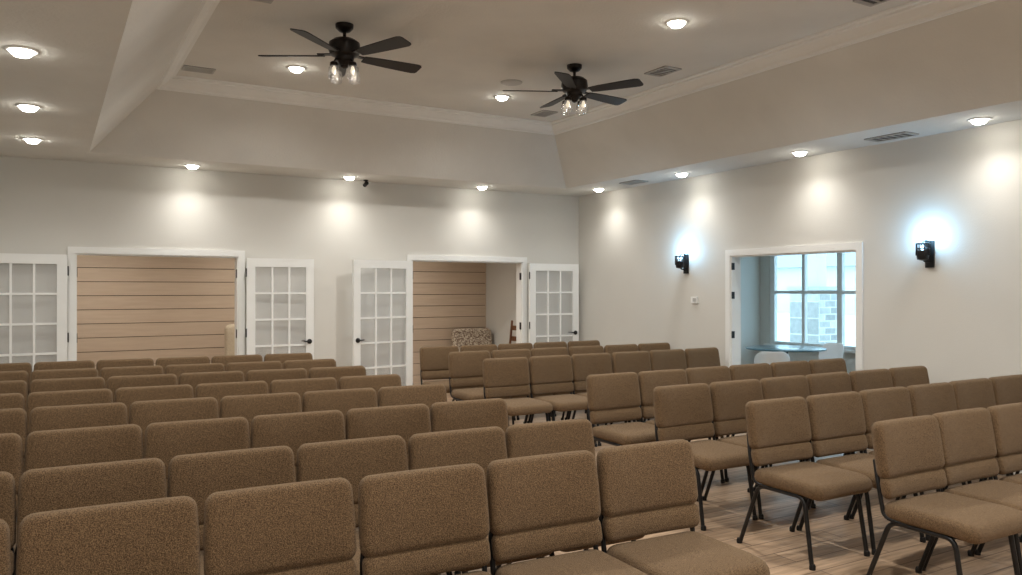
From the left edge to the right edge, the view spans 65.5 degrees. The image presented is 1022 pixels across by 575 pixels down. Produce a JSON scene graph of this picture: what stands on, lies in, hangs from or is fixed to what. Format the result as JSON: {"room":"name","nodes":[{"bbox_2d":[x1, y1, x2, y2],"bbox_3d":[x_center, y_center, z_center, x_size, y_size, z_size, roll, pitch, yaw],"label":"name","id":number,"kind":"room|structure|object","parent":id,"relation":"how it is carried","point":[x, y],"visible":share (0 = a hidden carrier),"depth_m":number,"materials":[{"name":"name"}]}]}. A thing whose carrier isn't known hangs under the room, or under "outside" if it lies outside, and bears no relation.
{"room":"church","nodes":[
{"label":"church","id":0,"kind":"room"},
{"bbox_2d":[77,255,485,384],"bbox_3d":[-3.654,0.294,11.228,7.640,2.500,0.105,0,0,-30],"label":"boards","id":1,"kind":"object","parent":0,"point":[129,307],"depth_m":10.71,"materials":[{"name":"beige wood"}]},
{"bbox_2d":[0,156,578,385],"bbox_3d":[-2.403,0.101,9.807,8.060,2.880,0.140,0,0,-30],"label":"wall","id":2,"kind":"structure","parent":0,"point":[48,206],"depth_m":9.52,"materials":[{"name":"paint"}]},
{"bbox_2d":[0,253,68,369],"bbox_3d":[-4.980,0.590,8.117,0.816,1.870,0.110,0,0,-32],"label":"door","id":3,"kind":"structure","parent":2,"relation":"in","point":[60,260],"depth_m":8.22,"materials":[{"name":"white paint"}]},
{"bbox_2d":[68,247,244,360],"bbox_3d":[-3.938,0.554,8.916,1.810,1.970,0.176,0,0,-30],"label":"trim","id":4,"kind":"structure","parent":2,"relation":"attached to","point":[239,256],"depth_m":8.83,"materials":[{"name":"white paint"}]},
{"bbox_2d":[245,258,313,358],"bbox_3d":[-2.736,0.593,9.418,0.796,1.870,0.110,0,0,-28],"label":"door","id":5,"kind":"structure","parent":2,"relation":"in","point":[251,263],"depth_m":9.40,"materials":[{"name":"white paint"}]},
{"bbox_2d":[352,260,412,385],"bbox_3d":[-1.600,0.594,9.999,0.876,1.870,0.110,0,0,-41],"label":"door","id":6,"kind":"structure","parent":2,"relation":"in","point":[357,265],"depth_m":9.98,"materials":[{"name":"white paint"}]},
{"bbox_2d":[407,255,526,342],"bbox_3d":[-0.603,0.558,10.850,1.820,1.970,0.176,0,0,-30],"label":"trim","id":7,"kind":"structure","parent":2,"relation":"attached to","point":[521,262],"depth_m":11.20,"materials":[{"name":"white paint"}]},
{"bbox_2d":[529,263,578,344],"bbox_3d":[0.607,0.597,11.348,0.816,1.870,0.110,0,0,-27],"label":"door","id":8,"kind":"structure","parent":2,"relation":"in","point":[533,267],"depth_m":11.33,"materials":[{"name":"white paint"}]},
{"bbox_2d":[485,263,515,346],"bbox_3d":[0.062,0.296,12.334,0.100,2.500,1.760,0,0,-30],"label":"wall","id":9,"kind":"structure","parent":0,"point":[500,283],"depth_m":12.63,"materials":[{"name":"paint"}]},
{"bbox_2d":[0,0,1021,196],"bbox_3d":[0.797,-1.751,4.292,8.060,0.800,12.900,0,0,-30],"label":"ceiling","id":10,"kind":"structure","parent":0,"point":[98,69],"depth_m":6.91,"materials":[{"name":"paint"}]},
{"bbox_2d":[3,45,39,57],"bbox_3d":[-2.779,-1.329,4.518,0.178,0.044,0.178,0,0,-30],"label":"recessed light","id":11,"kind":"object","parent":10,"relation":"in","point":[19,51],"visible":1,"depth_m":4.48,"materials":[{"name":"white paint"}]},
{"bbox_2d":[258,22,421,78],"bbox_3d":[-1.275,-1.827,6.219,1.254,0.440,1.276,0,0,-30],"label":"ceiling fan","id":12,"kind":"object","parent":10,"relation":"hanging from","point":[344,49],"depth_m":6.12,"materials":[{"name":"metal"}]},
{"bbox_2d":[503,63,642,110],"bbox_3d":[0.589,-1.825,7.347,1.270,0.440,1.264,0,0,-30],"label":"ceiling fan","id":13,"kind":"object","parent":10,"relation":"hanging from","point":[574,86],"depth_m":7.24,"materials":[{"name":"metal"}]},
{"bbox_2d":[156,0,996,134],"bbox_3d":[1.095,-1.988,4.471,4.609,0.124,10.134,0,0,-30],"label":"crown molding","id":14,"kind":"structure","parent":10,"relation":"attached to","point":[915,12],"depth_m":7.76,"materials":[{"name":"white paint"}]},
{"bbox_2d":[200,393,1021,574],"bbox_3d":[1.845,1.593,6.036,11.950,0.120,15.000,0,0,-30],"label":"floor","id":15,"kind":"structure","parent":0,"point":[837,543],"depth_m":4.87,"materials":[{"name":"wood"}]},
{"bbox_2d":[0,519,11,574],"bbox_3d":[-1.581,1.099,2.022,0.502,0.860,0.597,0,0,-28],"label":"chair","id":16,"kind":"object","parent":15,"relation":"on","point":[5,546],"visible":1,"depth_m":2.28,"materials":[{"name":"brown fabric"}]},
{"bbox_2d":[0,471,15,574],"bbox_3d":[-1.931,1.100,2.609,0.502,0.860,0.597,0,0,-29],"label":"chair","id":17,"kind":"object","parent":15,"relation":"on","point":[7,481],"visible":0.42,"depth_m":2.86,"materials":[{"name":"brown fabric"}]},
{"bbox_2d":[0,433,22,574],"bbox_3d":[-2.387,1.101,3.387,0.502,0.860,0.597,0,0,-28],"label":"chair","id":18,"kind":"object","parent":15,"relation":"on","point":[11,450],"visible":0.29,"depth_m":3.63,"materials":[{"name":"brown fabric"}]},
{"bbox_2d":[0,393,24,409],"bbox_3d":[-3.247,1.104,4.804,0.502,0.860,0.597,0,0,-27],"label":"chair","id":19,"kind":"object","parent":15,"relation":"on","point":[9,400],"visible":0.09,"depth_m":5.04,"materials":[{"name":"brown fabric"}]},
{"bbox_2d":[0,408,27,472],"bbox_3d":[-2.843,1.103,4.163,0.502,0.860,0.597,0,0,-26],"label":"chair","id":20,"kind":"object","parent":15,"relation":"on","point":[12,420],"visible":0.19,"depth_m":4.40,"materials":[{"name":"brown fabric"}]},
{"bbox_2d":[0,380,27,410],"bbox_3d":[-3.667,1.106,5.521,0.502,0.860,0.597,0,0,-26],"label":"chair","id":21,"kind":"object","parent":15,"relation":"on","point":[16,386],"visible":0.11,"depth_m":5.76,"materials":[{"name":"brown fabric"}]},
{"bbox_2d":[0,370,28,394],"bbox_3d":[-4.074,1.107,6.210,0.502,0.860,0.597,0,0,-27],"label":"chair","id":22,"kind":"object","parent":15,"relation":"on","point":[4,375],"visible":0.12,"depth_m":6.44,"materials":[{"name":"brown fabric"}]},
{"bbox_2d":[29,368,97,388],"bbox_3d":[-3.616,1.108,6.420,0.502,0.860,0.597,0,0,-26],"label":"chair","id":23,"kind":"object","parent":15,"relation":"on","point":[83,372],"visible":0.08,"depth_m":6.59,"materials":[{"name":"brown fabric"}]},
{"bbox_2d":[33,360,94,370],"bbox_3d":[-4.024,1.109,7.147,0.502,0.860,0.597,0,0,-27],"label":"chair","id":24,"kind":"object","parent":15,"relation":"on","point":[85,363],"visible":0.07,"depth_m":7.32,"materials":[{"name":"brown fabric"}]},
{"bbox_2d":[29,377,104,393],"bbox_3d":[-3.216,1.106,5.750,0.502,0.860,0.597,0,0,-26],"label":"chair","id":25,"kind":"object","parent":15,"relation":"on","point":[84,383],"visible":0.05,"depth_m":5.92,"materials":[{"name":"brown fabric"}]},
{"bbox_2d":[26,389,112,430],"bbox_3d":[-2.796,1.105,5.030,0.502,0.860,0.597,0,0,-27],"label":"chair","id":26,"kind":"object","parent":15,"relation":"on","point":[90,396],"visible":0.15,"depth_m":5.19,"materials":[{"name":"brown fabric"}]},
{"bbox_2d":[28,402,127,434],"bbox_3d":[-2.386,1.103,4.382,0.502,0.860,0.597,0,0,-27],"label":"chair","id":27,"kind":"object","parent":15,"relation":"on","point":[102,414],"visible":0.09,"depth_m":4.54,"materials":[{"name":"brown fabric"}]},
{"bbox_2d":[24,424,143,471],"bbox_3d":[-1.942,1.102,3.628,0.502,0.860,0.597,0,0,-28],"label":"chair","id":28,"kind":"object","parent":15,"relation":"on","point":[87,445],"visible":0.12,"depth_m":3.78,"materials":[{"name":"brown fabric"}]},
{"bbox_2d":[17,458,166,541],"bbox_3d":[-1.485,1.100,2.843,0.502,0.860,0.597,0,0,-29],"label":"chair","id":29,"kind":"object","parent":15,"relation":"on","point":[82,485],"visible":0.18,"depth_m":2.99,"materials":[{"name":"brown fabric"}]},
{"bbox_2d":[16,496,199,574],"bbox_3d":[-1.133,1.099,2.269,0.502,0.860,0.597,0,0,-28],"label":"chair","id":30,"kind":"object","parent":15,"relation":"on","point":[159,536],"visible":1,"depth_m":2.43,"materials":[{"name":"brown fabric"}]},
{"bbox_2d":[96,358,153,376],"bbox_3d":[-3.574,1.110,7.369,0.502,0.860,0.597,0,0,-26],"label":"chair","id":31,"kind":"object","parent":15,"relation":"on","point":[100,364],"visible":0.07,"depth_m":7.53,"materials":[{"name":"brown fabric"}]},
{"bbox_2d":[100,365,163,388],"bbox_3d":[-3.166,1.108,6.654,0.502,0.860,0.597,0,0,-27],"label":"chair","id":32,"kind":"object","parent":15,"relation":"on","point":[106,373],"visible":0.08,"depth_m":6.81,"materials":[{"name":"brown fabric"}]},
{"bbox_2d":[107,374,177,402],"bbox_3d":[-2.758,1.107,5.962,0.502,0.860,0.597,0,0,-26],"label":"chair","id":33,"kind":"object","parent":15,"relation":"on","point":[114,382],"visible":0.1,"depth_m":6.12,"materials":[{"name":"brown fabric"}]},
{"bbox_2d":[114,384,193,423],"bbox_3d":[-2.351,1.105,5.268,0.502,0.860,0.597,0,0,-27],"label":"chair","id":34,"kind":"object","parent":15,"relation":"on","point":[126,395],"visible":0.1,"depth_m":5.43,"materials":[{"name":"brown fabric"}]},
{"bbox_2d":[129,397,218,452],"bbox_3d":[-1.938,1.104,4.616,0.502,0.860,0.597,0,0,-27],"label":"chair","id":35,"kind":"object","parent":15,"relation":"on","point":[142,414],"visible":0.09,"depth_m":4.77,"materials":[{"name":"brown fabric"}]},
{"bbox_2d":[155,356,209,373],"bbox_3d":[-3.118,1.110,7.588,0.502,0.860,0.597,0,0,-26],"label":"chair","id":36,"kind":"object","parent":15,"relation":"on","point":[163,362],"visible":0.06,"depth_m":7.75,"materials":[{"name":"brown fabric"}]},
{"bbox_2d":[165,363,224,384],"bbox_3d":[-2.715,1.109,6.880,0.502,0.860,0.597,0,0,-27],"label":"chair","id":37,"kind":"object","parent":15,"relation":"on","point":[177,370],"visible":0.12,"depth_m":7.04,"materials":[{"name":"brown fabric"}]},
{"bbox_2d":[144,417,249,487],"bbox_3d":[-1.494,1.102,3.855,0.502,0.860,0.597,0,0,-27],"label":"chair","id":38,"kind":"object","parent":15,"relation":"on","point":[164,441],"visible":0.27,"depth_m":4.00,"materials":[{"name":"brown fabric"}]},
{"bbox_2d":[179,371,244,397],"bbox_3d":[-2.311,1.107,6.195,0.502,0.860,0.597,0,0,-26],"label":"chair","id":39,"kind":"object","parent":15,"relation":"on","point":[193,379],"visible":0.08,"depth_m":6.36,"materials":[{"name":"brown fabric"}]},
{"bbox_2d":[225,324,234,355],"bbox_3d":[-3.383,1.014,10.306,0.689,1.057,0.690,0,0,-20],"label":"upholstered armchair","id":40,"kind":"object","parent":15,"relation":"on","point":[229,329],"visible":0.02,"depth_m":10.40,"materials":[{"name":"beige fabric"}]},
{"bbox_2d":[167,446,295,574],"bbox_3d":[-1.047,1.101,3.089,0.502,0.860,0.597,0,0,-28],"label":"chair","id":41,"kind":"object","parent":15,"relation":"on","point":[197,476],"visible":0.23,"depth_m":3.23,"materials":[{"name":"brown fabric"}]},
{"bbox_2d":[195,381,267,417],"bbox_3d":[-1.896,1.106,5.490,0.502,0.860,0.597,0,0,-27],"label":"chair","id":42,"kind":"object","parent":15,"relation":"on","point":[218,391],"visible":0.12,"depth_m":5.65,"materials":[{"name":"brown fabric"}]},
{"bbox_2d":[211,354,262,370],"bbox_3d":[-2.665,1.111,7.816,0.502,0.860,0.597,0,0,-26],"label":"chair","id":43,"kind":"object","parent":15,"relation":"on","point":[224,360],"visible":0.08,"depth_m":7.98,"materials":[{"name":"brown fabric"}]},
{"bbox_2d":[226,361,281,381],"bbox_3d":[-2.256,1.109,7.092,0.502,0.860,0.597,0,0,-26],"label":"chair","id":44,"kind":"object","parent":15,"relation":"on","point":[244,367],"visible":0.1,"depth_m":7.25,"materials":[{"name":"brown fabric"}]},
{"bbox_2d":[220,392,301,447],"bbox_3d":[-1.487,1.104,4.842,0.502,0.860,0.597,0,0,-27],"label":"chair","id":45,"kind":"object","parent":15,"relation":"on","point":[248,407],"visible":0.13,"depth_m":5.00,"materials":[{"name":"brown fabric"}]},
{"bbox_2d":[246,368,306,393],"bbox_3d":[-1.851,1.108,6.410,0.502,0.860,0.597,0,0,-26],"label":"chair","id":46,"kind":"object","parent":15,"relation":"on","point":[268,376],"visible":0.09,"depth_m":6.57,"materials":[{"name":"brown fabric"}]},
{"bbox_2d":[203,478,356,574],"bbox_3d":[-0.681,1.100,2.516,0.502,0.860,0.597,0,0,-29],"label":"chair","id":47,"kind":"object","parent":15,"relation":"on","point":[304,527],"visible":1,"depth_m":2.66,"materials":[{"name":"brown fabric"}]},
{"bbox_2d":[264,353,312,368],"bbox_3d":[-2.209,1.111,8.035,0.502,0.860,0.597,0,0,-26],"label":"chair","id":48,"kind":"object","parent":15,"relation":"on","point":[282,358],"visible":0.1,"depth_m":8.20,"materials":[{"name":"brown fabric"}]},
{"bbox_2d":[270,377,336,407],"bbox_3d":[-1.444,1.106,5.716,0.502,0.860,0.597,0,0,-27],"label":"chair","id":49,"kind":"object","parent":15,"relation":"on","point":[300,386],"visible":0.14,"depth_m":5.87,"materials":[{"name":"brown fabric"}]},
{"bbox_2d":[251,410,358,527],"bbox_3d":[-1.048,1.103,4.090,0.502,0.860,0.597,0,0,-27],"label":"chair","id":50,"kind":"object","parent":15,"relation":"on","point":[292,430],"visible":0.13,"depth_m":4.24,"materials":[{"name":"brown fabric"}]},
{"bbox_2d":[283,359,336,377],"bbox_3d":[-1.805,1.110,7.317,0.502,0.860,0.597,0,0,-26],"label":"chair","id":51,"kind":"object","parent":15,"relation":"on","point":[289,364],"visible":0.07,"depth_m":7.48,"materials":[{"name":"brown fabric"}]},
{"bbox_2d":[309,366,365,389],"bbox_3d":[-1.397,1.108,6.633,0.502,0.860,0.597,0,0,-26],"label":"chair","id":52,"kind":"object","parent":15,"relation":"on","point":[337,373],"visible":0.08,"depth_m":6.79,"materials":[{"name":"brown fabric"}]},
{"bbox_2d":[302,388,377,433],"bbox_3d":[-1.038,1.105,5.075,0.502,0.860,0.597,0,0,-27],"label":"chair","id":53,"kind":"object","parent":15,"relation":"on","point":[343,400],"visible":0.11,"depth_m":5.23,"materials":[{"name":"brown fabric"}]},
{"bbox_2d":[296,435,440,574],"bbox_3d":[-0.601,1.101,3.331,0.502,0.860,0.597,0,0,-29],"label":"chair","id":54,"kind":"object","parent":15,"relation":"on","point":[352,460],"visible":0.2,"depth_m":3.47,"materials":[{"name":"brown fabric"}]},
{"bbox_2d":[338,374,401,404],"bbox_3d":[-0.993,1.107,5.943,0.502,0.860,0.597,0,0,-27],"label":"chair","id":55,"kind":"object","parent":15,"relation":"on","point":[376,382],"visible":0.09,"depth_m":6.11,"materials":[{"name":"brown fabric"}]},
{"bbox_2d":[346,404,460,574],"bbox_3d":[-0.600,1.103,4.327,0.502,0.860,0.597,0,0,-28],"label":"chair","id":56,"kind":"object","parent":15,"relation":"on","point":[405,421],"visible":0.11,"depth_m":4.48,"materials":[{"name":"brown fabric"}]},
{"bbox_2d":[378,384,446,410],"bbox_3d":[-0.588,1.105,5.302,0.502,0.860,0.597,0,0,-27],"label":"chair","id":57,"kind":"object","parent":15,"relation":"on","point":[428,394],"visible":0.09,"depth_m":5.46,"materials":[{"name":"brown fabric"}]},
{"bbox_2d":[358,463,490,574],"bbox_3d":[-0.226,1.100,2.747,0.502,0.860,0.597,0,0,-28],"label":"chair","id":58,"kind":"object","parent":15,"relation":"on","point":[434,520],"visible":1,"depth_m":2.89,"materials":[{"name":"brown fabric"}]},
{"bbox_2d":[420,346,476,400],"bbox_3d":[-0.730,1.113,9.065,0.502,0.860,0.597,0,0,-30],"label":"chair","id":59,"kind":"object","parent":15,"relation":"on","point":[434,361],"visible":0.47,"depth_m":9.15,"materials":[{"name":"brown fabric"}]},
{"bbox_2d":[451,328,491,351],"bbox_3d":[-0.510,1.097,12.404,0.749,0.898,0.679,0,0,-26],"label":"upholstered armchair","id":60,"kind":"object","parent":15,"relation":"on","point":[464,336],"visible":0.15,"depth_m":12.55,"materials":[{"name":"fabric"}]},
{"bbox_2d":[448,350,510,420],"bbox_3d":[-0.342,1.112,8.336,0.502,0.860,0.597,0,0,-30],"label":"chair","id":61,"kind":"object","parent":15,"relation":"on","point":[465,367],"visible":0.56,"depth_m":8.41,"materials":[{"name":"brown fabric"}]},
{"bbox_2d":[408,426,551,574],"bbox_3d":[-0.152,1.102,3.562,0.502,0.860,0.597,0,0,-29],"label":"chair","id":62,"kind":"object","parent":15,"relation":"on","point":[482,446],"visible":0.2,"depth_m":3.71,"materials":[{"name":"brown fabric"}]},
{"bbox_2d":[430,398,538,572],"bbox_3d":[-0.158,1.104,4.564,0.502,0.860,0.597,0,0,-27],"label":"chair","id":63,"kind":"object","parent":15,"relation":"on","point":[466,414],"visible":0.18,"depth_m":4.72,"materials":[{"name":"brown fabric"}]},
{"bbox_2d":[483,357,552,423],"bbox_3d":[0.048,1.110,7.519,0.502,0.860,0.597,0,0,-30],"label":"chair","id":64,"kind":"object","parent":15,"relation":"on","point":[502,377],"visible":0.83,"depth_m":7.61,"materials":[{"name":"brown fabric"}]},
{"bbox_2d":[491,349,552,424],"bbox_3d":[0.103,1.112,8.587,0.502,0.860,0.597,0,0,-31],"label":"chair","id":65,"kind":"object","parent":15,"relation":"on","point":[509,353],"visible":0.16,"depth_m":8.71,"materials":[{"name":"brown fabric"}]},
{"bbox_2d":[527,347,587,422],"bbox_3d":[0.535,1.113,8.851,0.502,0.860,0.597,0,0,-30],"label":"chair","id":66,"kind":"object","parent":15,"relation":"on","point":[555,350],"visible":0.09,"depth_m":8.98,"materials":[{"name":"brown fabric"}]},
{"bbox_2d":[529,355,596,446],"bbox_3d":[0.494,1.111,7.773,0.502,0.860,0.597,0,0,-30],"label":"chair","id":67,"kind":"object","parent":15,"relation":"on","point":[553,374],"visible":0.81,"depth_m":7.85,"materials":[{"name":"brown fabric"}]},
{"bbox_2d":[486,450,646,574],"bbox_3d":[0.221,1.101,2.995,0.502,0.860,0.597,0,0,-28],"label":"chair","id":68,"kind":"object","parent":15,"relation":"on","point":[544,503],"visible":0.99,"depth_m":3.11,"materials":[{"name":"brown fabric"}]},
{"bbox_2d":[505,418,644,563],"bbox_3d":[0.288,1.102,3.800,0.502,0.860,0.597,0,0,-28],"label":"chair","id":69,"kind":"object","parent":15,"relation":"on","point":[538,438],"visible":0.17,"depth_m":3.94,"materials":[{"name":"brown fabric"}]},
{"bbox_2d":[565,345,627,422],"bbox_3d":[0.980,1.113,9.109,0.502,0.860,0.597,0,0,-31],"label":"chair","id":70,"kind":"object","parent":15,"relation":"on","point":[577,349],"visible":0.08,"depth_m":9.25,"materials":[{"name":"brown fabric"}]},
{"bbox_2d":[571,353,635,445],"bbox_3d":[0.930,1.111,8.038,0.502,0.860,0.597,0,0,-31],"label":"chair","id":71,"kind":"object","parent":15,"relation":"on","point":[583,365],"visible":0.37,"depth_m":8.13,"materials":[{"name":"brown fabric"}]},
{"bbox_2d":[586,372,655,445],"bbox_3d":[0.902,1.107,6.091,0.502,0.860,0.597,0,0,-30],"label":"chair","id":72,"kind":"object","parent":15,"relation":"on","point":[611,397],"visible":0.88,"depth_m":6.16,"materials":[{"name":"brown fabric"}]},
{"bbox_2d":[610,351,650,423],"bbox_3d":[1.375,1.112,8.286,0.502,0.860,0.597,0,0,-30],"label":"chair","id":73,"kind":"object","parent":15,"relation":"on","point":[633,361],"visible":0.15,"depth_m":8.43,"materials":[{"name":"brown fabric"}]},
{"bbox_2d":[647,349,686,420],"bbox_3d":[1.812,1.112,8.548,0.502,0.860,0.597,0,0,-30],"label":"chair","id":74,"kind":"object","parent":15,"relation":"on","point":[672,358],"visible":0.18,"depth_m":8.69,"materials":[{"name":"brown fabric"}]},
{"bbox_2d":[638,369,724,482],"bbox_3d":[1.341,1.108,6.344,0.502,0.860,0.597,0,0,-30],"label":"chair","id":75,"kind":"object","parent":15,"relation":"on","point":[648,380],"visible":0.35,"depth_m":6.41,"materials":[{"name":"brown fabric"}]},
{"bbox_2d":[596,439,769,574],"bbox_3d":[0.673,1.101,3.237,0.502,0.860,0.597,0,0,-28],"label":"chair","id":76,"kind":"object","parent":15,"relation":"on","point":[648,488],"visible":0.93,"depth_m":3.31,"materials":[{"name":"brown fabric"}]},
{"bbox_2d":[684,347,720,367],"bbox_3d":[2.253,1.113,8.803,0.502,0.860,0.597,0,0,-30],"label":"chair","id":77,"kind":"object","parent":15,"relation":"on","point":[695,357],"visible":0.21,"depth_m":8.95,"materials":[{"name":"brown fabric"}]},
{"bbox_2d":[653,383,757,530],"bbox_3d":[1.287,1.105,5.344,0.502,0.860,0.597,0,0,-30],"label":"chair","id":78,"kind":"object","parent":15,"relation":"on","point":[684,411],"visible":0.83,"depth_m":5.40,"materials":[{"name":"brown fabric"}]},
{"bbox_2d":[685,366,767,481],"bbox_3d":[1.778,1.108,6.612,0.502,0.860,0.597,0,0,-30],"label":"chair","id":79,"kind":"object","parent":15,"relation":"on","point":[707,375],"visible":0.09,"depth_m":6.75,"materials":[{"name":"brown fabric"}]},
{"bbox_2d":[729,363,771,466],"bbox_3d":[2.218,1.109,6.868,0.502,0.860,0.597,0,0,-30],"label":"chair","id":80,"kind":"object","parent":15,"relation":"on","point":[758,371],"visible":0.06,"depth_m":7.02,"materials":[{"name":"brown fabric"}]},
{"bbox_2d":[702,379,810,518],"bbox_3d":[1.730,1.106,5.596,0.502,0.860,0.597,0,0,-30],"label":"chair","id":81,"kind":"object","parent":15,"relation":"on","point":[729,399],"visible":0.47,"depth_m":5.68,"materials":[{"name":"brown fabric"}]},
{"bbox_2d":[754,351,789,364],"bbox_3d":[3.194,1.158,9.777,0.442,0.772,0.458,0,0,10],"label":"shell chair","id":82,"kind":"object","parent":15,"relation":"on","point":[761,357],"visible":0.2,"depth_m":9.59,"materials":[{"name":"white plastic"}]},
{"bbox_2d":[745,345,826,353],"bbox_3d":[3.668,1.172,10.619,1.030,0.740,1.030,0,0,-30],"label":"round table","id":83,"kind":"object","parent":15,"relation":"on","point":[770,348],"visible":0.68,"depth_m":10.45,"materials":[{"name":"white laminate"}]},
{"bbox_2d":[770,360,814,461],"bbox_3d":[2.661,1.109,7.123,0.502,0.860,0.597,0,0,-30],"label":"chair","id":84,"kind":"object","parent":15,"relation":"on","point":[790,368],"visible":0.12,"depth_m":7.27,"materials":[{"name":"brown fabric"}]},
{"bbox_2d":[753,375,850,508],"bbox_3d":[2.171,1.107,5.856,0.502,0.860,0.597,0,0,-30],"label":"chair","id":85,"kind":"object","parent":15,"relation":"on","point":[797,385],"visible":0.2,"depth_m":6.00,"materials":[{"name":"brown fabric"}]},
{"bbox_2d":[736,396,872,570],"bbox_3d":[1.708,1.104,4.636,0.502,0.860,0.597,0,0,-30],"label":"chair","id":86,"kind":"object","parent":15,"relation":"on","point":[778,429],"visible":1,"depth_m":4.66,"materials":[{"name":"brown fabric"}]},
{"bbox_2d":[808,358,846,373],"bbox_3d":[3.103,1.110,7.378,0.502,0.860,0.597,0,0,-30],"label":"chair","id":87,"kind":"object","parent":15,"relation":"on","point":[835,364],"visible":0.08,"depth_m":7.53,"materials":[{"name":"brown fabric"}]},
{"bbox_2d":[818,343,843,358],"bbox_3d":[4.367,1.160,11.026,0.458,0.772,0.442,0,0,-25],"label":"shell chair","id":88,"kind":"object","parent":15,"relation":"on","point":[834,350],"visible":0.34,"depth_m":11.15,"materials":[{"name":"white plastic"}]},
{"bbox_2d":[805,372,864,459],"bbox_3d":[2.607,1.107,6.119,0.502,0.860,0.597,0,0,-30],"label":"chair","id":89,"kind":"object","parent":15,"relation":"on","point":[833,382],"visible":0.07,"depth_m":6.27,"materials":[{"name":"brown fabric"}]},
{"bbox_2d":[796,391,925,554],"bbox_3d":[2.155,1.105,4.884,0.502,0.860,0.597,0,0,-30],"label":"chair","id":90,"kind":"object","parent":15,"relation":"on","point":[837,420],"visible":0.64,"depth_m":4.98,"materials":[{"name":"brown fabric"}]},
{"bbox_2d":[849,369,892,453],"bbox_3d":[3.053,1.108,6.363,0.502,0.860,0.597,0,0,-30],"label":"chair","id":91,"kind":"object","parent":15,"relation":"on","point":[860,380],"visible":0.09,"depth_m":6.51,"materials":[{"name":"brown fabric"}]},
{"bbox_2d":[849,386,965,540],"bbox_3d":[2.597,1.105,5.143,0.502,0.860,0.597,0,0,-31],"label":"chair","id":92,"kind":"object","parent":15,"relation":"on","point":[881,404],"visible":0.25,"depth_m":5.26,"materials":[{"name":"brown fabric"}]},
{"bbox_2d":[888,366,929,387],"bbox_3d":[3.493,1.108,6.622,0.502,0.860,0.597,0,0,-30],"label":"chair","id":93,"kind":"object","parent":15,"relation":"on","point":[911,375],"visible":0.13,"depth_m":6.77,"materials":[{"name":"brown fabric"}]},
{"bbox_2d":[866,415,1021,574],"bbox_3d":[2.129,1.103,3.909,0.502,0.860,0.597,0,0,-30],"label":"chair","id":94,"kind":"object","parent":15,"relation":"on","point":[908,451],"visible":1,"depth_m":3.93,"materials":[{"name":"brown fabric"}]},
{"bbox_2d":[901,382,1009,498],"bbox_3d":[3.037,1.106,5.396,0.502,0.860,0.597,0,0,-30],"label":"chair","id":95,"kind":"object","parent":15,"relation":"on","point":[932,398],"visible":0.15,"depth_m":5.54,"materials":[{"name":"brown fabric"}]},
{"bbox_2d":[922,407,1021,574],"bbox_3d":[2.565,1.103,4.176,0.502,0.860,0.597,0,0,-30],"label":"chair","id":96,"kind":"object","parent":15,"relation":"on","point":[967,435],"visible":0.69,"depth_m":4.28,"materials":[{"name":"brown fabric"}]},
{"bbox_2d":[943,378,1013,491],"bbox_3d":[3.473,1.106,5.661,0.502,0.860,0.597,0,0,-30],"label":"chair","id":97,"kind":"object","parent":15,"relation":"on","point":[969,393],"visible":0.21,"depth_m":5.81,"materials":[{"name":"brown fabric"}]},
{"bbox_2d":[974,402,1021,554],"bbox_3d":[3.009,1.104,4.424,0.502,0.860,0.597,0,0,-30],"label":"chair","id":98,"kind":"object","parent":15,"relation":"on","point":[1006,419],"visible":0.65,"depth_m":4.49,"materials":[{"name":"brown fabric"}]},
{"bbox_2d":[983,374,1021,480],"bbox_3d":[3.913,1.107,5.920,0.502,0.860,0.597,0,0,-30],"label":"chair","id":99,"kind":"object","parent":15,"relation":"on","point":[1007,389],"visible":0.24,"depth_m":6.04,"materials":[{"name":"brown fabric"}]},
{"bbox_2d":[741,257,759,364],"bbox_3d":[2.711,0.107,12.760,3.750,2.880,0.120,0,0,-30],"label":"wall","id":100,"kind":"structure","parent":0,"point":[750,266],"depth_m":13.47,"materials":[{"name":"paint"}]},
{"bbox_2d":[579,119,1021,382],"bbox_3d":[4.223,0.093,6.274,0.140,2.880,12.620,0,0,-30],"label":"wall","id":101,"kind":"structure","parent":0,"point":[960,318],"depth_m":7.55,"materials":[{"name":"paint"}]},
{"bbox_2d":[725,242,862,370],"bbox_3d":[2.984,0.553,8.410,0.176,1.970,1.780,0,0,-30],"label":"trim","id":102,"kind":"structure","parent":101,"relation":"attached to","point":[732,257],"depth_m":8.85,"materials":[{"name":"white paint"}]},
{"bbox_2d":[915,240,934,267],"bbox_3d":[3.633,-0.298,6.985,0.168,0.245,0.118,0,0,-30],"label":"wall sconce","id":103,"kind":"object","parent":101,"relation":"attached to","point":[926,253],"visible":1,"depth_m":6.99,"materials":[{"name":"black metal"}]},
{"bbox_2d":[760,256,855,373],"bbox_3d":[6.072,0.102,10.582,0.120,2.880,7.020,0,0,-30],"label":"wall","id":104,"kind":"structure","parent":0,"point":[850,358],"depth_m":13.45,"materials":[{"name":"paint"}]},
{"bbox_2d":[763,253,855,352],"bbox_3d":[5.894,0.172,10.768,0.180,1.620,6.220,0,0,-30],"label":"window","id":105,"kind":"structure","parent":104,"relation":"in","point":[840,292],"depth_m":12.83,"materials":[{"name":"white paint"}]},
{"bbox_2d":[777,252,854,313],"bbox_3d":[20.464,-0.814,60.411,9.000,5.080,25.000,0,0,-30],"label":"sky","id":106,"kind":"structure","parent":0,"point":[789,267],"depth_m":53.96,"materials":[{"name":"grey"}]},
{"label":"outside","id":107,"kind":"structure","parent":0,"visible":0},
{"bbox_2d":[777,312,855,345],"bbox_3d":[20.523,1.733,35.010,49.370,0.120,80.000,0,0,-30],"label":"ground","id":108,"kind":"structure","parent":107,"point":[783,318],"depth_m":32.34,"materials":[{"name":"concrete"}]},
{"bbox_2d":[787,254,836,343],"bbox_3d":[5.981,0.093,15.604,0.760,3.080,0.760,0,0,-30],"label":"porch column","id":109,"kind":"structure","parent":108,"relation":"on","point":[822,308],"depth_m":15.35,"materials":[{"name":"white paint"}]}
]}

